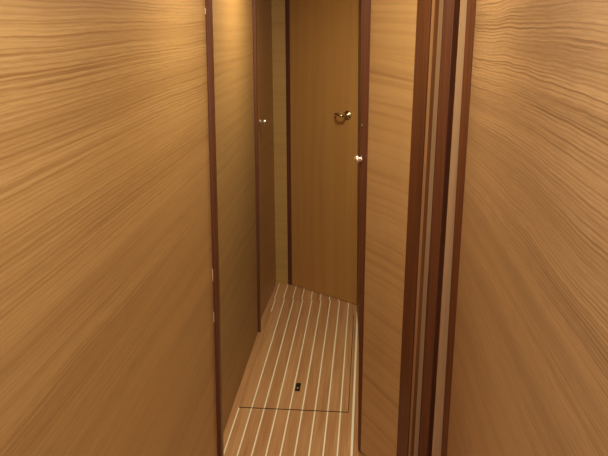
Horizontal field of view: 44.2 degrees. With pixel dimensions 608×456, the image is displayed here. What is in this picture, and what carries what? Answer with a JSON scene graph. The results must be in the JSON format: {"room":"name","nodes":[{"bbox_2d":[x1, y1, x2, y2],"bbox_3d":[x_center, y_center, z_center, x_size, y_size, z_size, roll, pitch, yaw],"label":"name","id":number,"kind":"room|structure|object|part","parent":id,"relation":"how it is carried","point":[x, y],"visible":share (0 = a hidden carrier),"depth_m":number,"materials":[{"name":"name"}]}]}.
{"room":"ship interior","nodes":[
{"label":"ship interior","id":0,"kind":"room"},
{"bbox_2d":[0,0,216,455],"bbox_3d":[-0.436,0.409,0.845,0.038,1.950,3.111,1,16,5],"label":"wall","id":1,"kind":"structure","parent":0,"point":[107,319],"depth_m":1.38,"materials":[{"name":"brown wood"}]},
{"bbox_2d":[205,0,223,455],"bbox_3d":[-0.283,-0.019,2.364,0.022,1.950,0.061,0,16,0],"label":"trim","id":2,"kind":"structure","parent":1,"relation":"attached to","point":[208,3],"depth_m":2.34,"materials":[{"name":"brown wood"}]},
{"bbox_2d":[205,0,257,433],"bbox_3d":[-0.309,-0.207,3.029,0.035,1.950,1.344,1,16,4],"label":"wall","id":3,"kind":"structure","parent":0,"point":[232,19],"depth_m":3.13,"materials":[{"name":"brown wood"}]},
{"bbox_2d":[252,0,260,331],"bbox_3d":[-0.235,-0.396,3.697,0.018,1.950,0.050,0,16,0],"label":"trim","id":4,"kind":"structure","parent":3,"relation":"attached to","point":[253,1],"depth_m":3.69,"materials":[{"name":"brown wood"}]},
{"bbox_2d":[252,0,275,317],"bbox_3d":[-0.208,-0.499,4.055,0.068,1.946,0.700,2,16,5],"label":"door","id":5,"kind":"structure","parent":3,"relation":"in","point":[263,7],"depth_m":4.14,"materials":[{"name":"brown wood"}]},
{"bbox_2d":[271,0,287,283],"bbox_3d":[-0.139,-0.595,4.402,0.093,1.950,0.033,3,16,11],"label":"wall","id":6,"kind":"structure","parent":0,"point":[278,6],"depth_m":4.40,"materials":[{"name":"brown wood"}]},
{"bbox_2d":[285,0,292,284],"bbox_3d":[-0.082,-0.593,4.398,0.041,1.950,0.055,6,17,20],"label":"trim","id":7,"kind":"structure","parent":6,"relation":"attached to","point":[287,2],"depth_m":4.39,"materials":[{"name":"brown wood"}]},
{"bbox_2d":[290,0,358,304],"bbox_3d":[0.111,-0.537,4.194,0.537,1.946,0.101,14,21,40],"label":"door","id":8,"kind":"structure","parent":6,"relation":"in","point":[323,33],"depth_m":4.22,"materials":[{"name":"brown wood"}]},
{"bbox_3d":[0.188,-0.615,4.063,0.085,0.022,0.048,12,20,36],"label":"lever","id":9,"kind":"part","parent":8,"relation":"part of","materials":[{"name":"gold metal"}]},
{"bbox_2d":[217,284,364,455],"bbox_3d":[0.072,0.983,2.461,2.200,0.030,6.200,1,16,5],"label":"floor","id":10,"kind":"structure","parent":0,"point":[248,431],"depth_m":3.08,"materials":[{"name":"brown wood"}]},
{"bbox_2d":[239,312,352,412],"bbox_3d":[0.000,0.633,3.686,0.462,0.033,1.073,1,16,5],"label":"floor hatch","id":11,"kind":"object","parent":10,"relation":"on","point":[302,362],"visible":0.99,"depth_m":3.58,"materials":[{"name":"brown wood"}]},
{"bbox_3d":[-0.027,0.713,3.357,0.022,0.003,0.074,1,16,5],"label":"latch plate","id":12,"kind":"part","parent":11,"relation":"part of","materials":[{"name":"black plastic"}]},
{"bbox_2d":[357,0,360,342],"bbox_3d":[0.271,-0.299,3.360,0.062,1.950,1.432,1,16,3],"label":"wall","id":13,"kind":"structure","parent":0,"point":[359,15],"depth_m":3.90,"materials":[{"name":"brown wood"}]},
{"bbox_2d":[354,0,443,455],"bbox_3d":[0.293,-0.050,2.470,0.078,1.944,0.361,-10,19,-32],"label":"door","id":14,"kind":"structure","parent":13,"relation":"in","point":[401,39],"depth_m":2.44,"materials":[{"name":"brown wood"}]},
{"bbox_3d":[0.287,-0.056,2.488,0.040,1.944,0.250,-8,18,-26],"label":"veneer panel","id":15,"kind":"part","parent":14,"relation":"part of","materials":[{"name":"brown wood"}]},
{"bbox_2d":[447,0,607,455],"bbox_3d":[0.391,0.440,0.747,0.034,1.950,3.005,1,16,3],"label":"wall","id":16,"kind":"structure","parent":0,"point":[530,369],"depth_m":1.34,"materials":[{"name":"brown wood"}]},
{"bbox_2d":[418,0,476,455],"bbox_3d":[0.464,0.007,2.281,0.122,1.950,0.177,-11,19,-35],"label":"trim","id":17,"kind":"structure","parent":16,"relation":"attached to","point":[458,22],"depth_m":2.25,"materials":[{"name":"brown wood"}]}
]}

